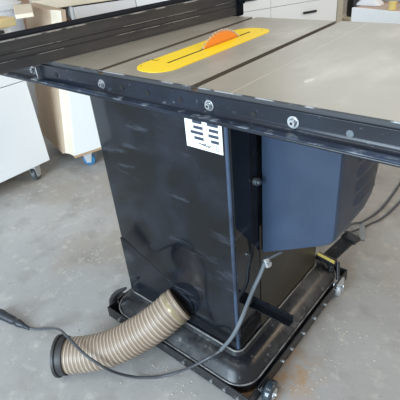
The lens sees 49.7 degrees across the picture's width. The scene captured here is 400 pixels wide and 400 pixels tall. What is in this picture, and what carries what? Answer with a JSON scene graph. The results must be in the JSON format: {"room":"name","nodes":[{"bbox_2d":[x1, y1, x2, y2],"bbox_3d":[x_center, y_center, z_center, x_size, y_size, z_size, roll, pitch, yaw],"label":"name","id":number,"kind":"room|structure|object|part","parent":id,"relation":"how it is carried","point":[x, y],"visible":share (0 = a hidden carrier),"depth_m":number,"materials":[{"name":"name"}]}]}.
{"room":"woodworking shop","nodes":[
{"label":"woodworking shop","id":0,"kind":"room"},
{"bbox_2d":[0,115,399,399],"bbox_3d":[0.104,-0.108,2.463,10.000,0.100,12.000,20,40,35],"label":"floor","id":1,"kind":"structure","parent":0,"point":[72,196],"depth_m":1.61,"materials":[{"name":"concrete"}]},
{"bbox_2d":[0,0,37,114],"bbox_3d":[-1.459,-1.123,3.377,0.336,0.912,0.336,20,40,35],"label":"plastic bin","id":2,"kind":"object","parent":1,"relation":"on","point":[6,6],"visible":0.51,"depth_m":3.18,"materials":[{"name":"white plastic"}]},
{"bbox_2d":[18,0,28,28],"bbox_3d":[-1.499,-1.658,4.398,0.800,0.740,2.240,20,40,35],"label":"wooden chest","id":3,"kind":"object","parent":1,"relation":"on","point":[22,1],"visible":0.09,"depth_m":3.91,"materials":[{"name":"beige wood"}]},
{"bbox_3d":[-1.528,-1.954,4.213,0.800,0.040,2.240,20,40,35],"label":"lid","id":4,"kind":"part","parent":3,"relation":"part of","materials":[{"name":"beige wood"}]},
{"bbox_2d":[0,16,49,182],"bbox_3d":[-1.501,-0.330,2.145,0.592,0.885,1.248,20,40,35],"label":"base cabinet","id":5,"kind":"object","parent":1,"relation":"on","point":[22,144],"visible":0.92,"depth_m":2.34,"materials":[{"name":"white laminate"}]},
{"bbox_3d":[-1.322,-0.479,1.849,0.018,0.265,1.200,20,40,35],"label":"drawer","id":6,"kind":"part","parent":5,"relation":"part of","materials":[{"name":"white laminate"}]},
{"bbox_3d":[-1.291,-0.164,2.046,0.018,0.471,1.200,20,40,35],"label":"door","id":7,"kind":"part","parent":5,"relation":"part of","materials":[{"name":"white laminate"}]},
{"bbox_2d":[26,3,100,164],"bbox_3d":[-0.625,-0.775,2.713,0.787,0.885,0.566,-24,36,-26],"label":"base cabinet","id":8,"kind":"object","parent":1,"relation":"on","point":[66,118],"visible":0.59,"depth_m":2.51,"materials":[{"name":"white wood"}]},
{"bbox_2d":[13,4,33,18],"bbox_3d":[-0.910,-0.981,2.233,0.094,0.019,0.454,-16,33,-16],"label":"wood board","id":9,"kind":"object","parent":8,"relation":"on","point":[22,10],"visible":1,"depth_m":2.13,"materials":[{"name":"beige wood"}]},
{"bbox_3d":[-0.452,-0.643,2.541,0.750,0.584,0.018,-24,36,-26],"label":"white panel","id":10,"kind":"part","parent":8,"relation":"part of","materials":[{"name":"white laminate"}]},
{"bbox_2d":[29,0,166,19],"bbox_3d":[-0.548,-1.256,3.492,1.360,0.860,0.532,-17,34,-17],"label":"bench","id":11,"kind":"object","parent":1,"relation":"on","point":[75,9],"visible":0.02,"depth_m":3.05,"materials":[{"name":"white laminate"}]},
{"bbox_3d":[-0.650,-1.124,3.240,0.446,0.660,0.015,-17,34,-17],"label":"door","id":12,"kind":"part","parent":11,"relation":"part of","materials":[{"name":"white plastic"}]},
{"bbox_3d":[-0.310,-1.225,3.347,0.285,0.660,0.015,-17,34,-17],"label":"door","id":13,"kind":"part","parent":11,"relation":"part of","materials":[{"name":"white laminate"}]},
{"bbox_2d":[7,230,394,399],"bbox_3d":[0.011,0.368,1.624,1.881,0.002,1.593,20,40,35],"label":"chips","id":14,"kind":"object","parent":1,"relation":"on","point":[61,230],"visible":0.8,"depth_m":1.37,"materials":[{"name":"beige wood"}]},
{"bbox_2d":[107,231,360,399],"bbox_3d":[0.135,0.285,1.587,0.694,0.163,0.754,20,40,35],"label":"mobile base","id":15,"kind":"object","parent":1,"relation":"on","point":[268,387],"visible":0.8,"depth_m":1.40,"materials":[{"name":"paint"}]},
{"bbox_3d":[-0.109,0.257,1.738,0.041,0.043,0.634,20,40,35],"label":"frame rail","id":16,"kind":"part","parent":15,"relation":"part of","materials":[{"name":"metal"}]},
{"bbox_3d":[-0.084,0.475,1.385,0.606,0.043,0.041,20,40,35],"label":"frame rail","id":17,"kind":"part","parent":15,"relation":"part of","materials":[{"name":"metal"}]},
{"bbox_2d":[0,16,399,392],"bbox_3d":[0.201,0.056,1.213,1.763,0.941,1.074,20,40,35],"label":"saw","id":18,"kind":"object","parent":15,"relation":"on","point":[234,148],"visible":0.96,"depth_m":1.08,"materials":[{"name":"black paint"}]},
{"bbox_2d":[50,289,190,377],"bbox_3d":[-0.244,0.418,1.348,0.443,0.252,0.139,-8,32,-3],"label":"hose","id":19,"kind":"object","parent":18,"relation":"attached to","point":[114,346],"visible":0.95,"depth_m":1.31,"materials":[{"name":"beige plastic"}]},
{"bbox_2d":[0,0,244,73],"bbox_3d":[-0.288,-0.515,1.296,1.085,0.103,0.144,-28,38,-31],"label":"fence","id":20,"kind":"object","parent":18,"relation":"on","point":[26,48],"visible":0.98,"depth_m":1.26,"materials":[{"name":"black metal"}]},
{"bbox_3d":[-0.160,0.248,1.395,0.234,0.225,0.004,20,40,35],"label":"dust chute panel","id":21,"kind":"part","parent":18,"relation":"part of","materials":[{"name":"black paint"}]},
{"bbox_3d":[-0.222,0.350,1.284,0.907,0.431,0.191,2,33,12],"label":"power cord","id":22,"kind":"part","parent":18,"relation":"part of","materials":[{"name":"grey rubber"}]},
{"bbox_3d":[0.041,-0.173,0.848,1.720,0.046,0.037,20,40,35],"label":"rail","id":23,"kind":"part","parent":18,"relation":"part of","materials":[{"name":"black metal"}]},
{"bbox_3d":[0.067,-0.359,1.249,0.004,0.255,0.255,20,40,35],"label":"saw blade","id":24,"kind":"part","parent":18,"relation":"part of","materials":[{"name":"orange metal"}]},
{"bbox_3d":[0.110,0.108,1.090,0.006,0.728,0.074,20,40,35],"label":"panel","id":25,"kind":"part","parent":18,"relation":"part of","materials":[{"name":"black paint"}]},
{"bbox_3d":[0.284,0.148,1.342,0.004,0.375,0.348,20,40,35],"label":"panel","id":26,"kind":"part","parent":18,"relation":"part of","materials":[{"name":"black metal"}]},
{"bbox_3d":[0.319,-0.081,1.093,0.197,0.447,0.286,20,40,35],"label":"motor","id":27,"kind":"part","parent":18,"relation":"part of","materials":[{"name":"blue paint"}]},
{"bbox_3d":[0.134,0.557,1.248,0.057,0.001,0.058,20,40,35],"label":"corner plate","id":28,"kind":"part","parent":15,"relation":"part of","materials":[{"name":"black metal"}]},
{"bbox_3d":[0.327,0.417,1.412,0.041,0.043,0.634,20,40,35],"label":"frame rail","id":29,"kind":"part","parent":15,"relation":"part of","materials":[{"name":"metal"}]},
{"bbox_3d":[0.485,0.261,1.557,0.040,0.091,0.061,-29,39,-32],"label":"pedal post","id":30,"kind":"part","parent":15,"relation":"part of","materials":[{"name":"metal"}]},
{"bbox_3d":[0.301,0.199,1.765,0.606,0.043,0.041,20,40,35],"label":"frame rail","id":31,"kind":"part","parent":15,"relation":"part of","materials":[{"name":"metal"}]},
{"bbox_2d":[242,0,336,20],"bbox_3d":[0.658,-1.884,4.247,1.320,0.915,0.526,-17,34,-17],"label":"base cabinet","id":32,"kind":"object","parent":1,"relation":"on","point":[289,9],"visible":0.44,"depth_m":4.10,"materials":[{"name":"white laminate"}]},
{"bbox_3d":[0.422,-1.541,4.043,0.540,0.403,0.018,-17,34,-17],"label":"drawer","id":33,"kind":"part","parent":32,"relation":"part of","materials":[{"name":"white laminate"}]},
{"bbox_3d":[0.389,-1.873,3.835,0.540,0.373,0.018,-17,34,-17],"label":"drawer","id":34,"kind":"part","parent":32,"relation":"part of","materials":[{"name":"white laminate"}]},
{"bbox_3d":[0.985,-2.052,4.024,0.751,0.373,0.018,-17,34,-17],"label":"drawer","id":35,"kind":"part","parent":32,"relation":"part of","materials":[{"name":"white laminate"}]},
{"bbox_3d":[1.018,-1.720,4.232,0.751,0.403,0.018,-17,34,-17],"label":"drawer","id":36,"kind":"part","parent":32,"relation":"part of","materials":[{"name":"white laminate"}]},
{"bbox_3d":[1.059,-1.816,4.169,0.150,0.020,0.026,-17,34,-17],"label":"handle","id":37,"kind":"part","parent":32,"relation":"part of","materials":[{"name":"black metal"}]},
{"bbox_2d":[336,0,342,22],"bbox_3d":[1.285,-2.160,4.412,0.064,1.100,0.500,-17,34,-17],"label":"end panel","id":38,"kind":"object","parent":1,"relation":"on","point":[339,11],"visible":0.02,"depth_m":4.31,"materials":[{"name":"beige wood"}]},
{"bbox_2d":[342,14,350,20],"bbox_3d":[1.702,-1.939,4.824,0.280,0.220,0.320,-23,36,-25],"label":"wooden crate","id":39,"kind":"object","parent":1,"relation":"on","point":[345,17],"visible":0.02,"depth_m":4.72,"materials":[{"name":"beige wood"}]},
{"bbox_2d":[346,0,360,16],"bbox_3d":[1.675,-2.193,4.681,0.200,0.363,0.170,-7,32,-2],"label":"canister","id":40,"kind":"object","parent":39,"relation":"on","point":[350,3],"visible":0.37,"depth_m":4.68,"materials":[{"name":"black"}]},
{"bbox_2d":[343,201,399,232],"bbox_3d":[0.789,-0.004,1.885,0.062,0.227,0.882,23,42,37],"label":"cable","id":41,"kind":"object","parent":1,"relation":"on","point":[398,203],"visible":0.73,"depth_m":1.93,"materials":[{"name":"grey rubber"}]},
{"bbox_2d":[344,183,399,230],"bbox_3d":[0.841,-0.057,1.977,0.046,0.206,1.057,19,39,33],"label":"cable","id":42,"kind":"object","parent":1,"relation":"on","point":[398,186],"visible":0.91,"depth_m":1.97,"materials":[{"name":"grey rubber"}]},
{"bbox_2d":[359,222,364,239],"bbox_3d":[0.696,0.133,1.854,0.022,0.035,0.090,4,33,15],"label":"strap","id":43,"kind":"object","parent":42,"relation":"hanging from","point":[362,225],"visible":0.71,"depth_m":1.85,"materials":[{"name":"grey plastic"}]},
{"bbox_2d":[351,1,399,23],"bbox_3d":[1.844,-0.897,2.763,0.750,0.620,1.600,-23,36,-26],"label":"bench","id":44,"kind":"object","parent":1,"relation":"on","point":[375,14],"visible":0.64,"depth_m":2.91,"materials":[{"name":"white laminate"}]},
{"bbox_2d":[356,0,383,5],"bbox_3d":[1.202,-1.401,3.046,0.180,0.040,0.100,24,43,39],"label":"plastic bag","id":45,"kind":"object","parent":44,"relation":"on","point":[361,2],"visible":1,"depth_m":3.01,"materials":[{"name":"white plastic"}]},
{"bbox_2d":[388,1,396,9],"bbox_3d":[1.259,-1.272,2.823,0.051,0.048,0.051,20,40,35],"label":"tub","id":46,"kind":"object","parent":44,"relation":"on","point":[392,4],"visible":1,"depth_m":2.81,"materials":[{"name":"yellow plastic"}]},
{"bbox_2d":[342,0,346,14],"bbox_3d":[2.632,-3.691,4.087,10.000,3.800,0.100,20,40,35],"label":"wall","id":47,"kind":"structure","parent":0,"point":[344,1],"depth_m":5.62,"materials":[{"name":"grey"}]}
]}

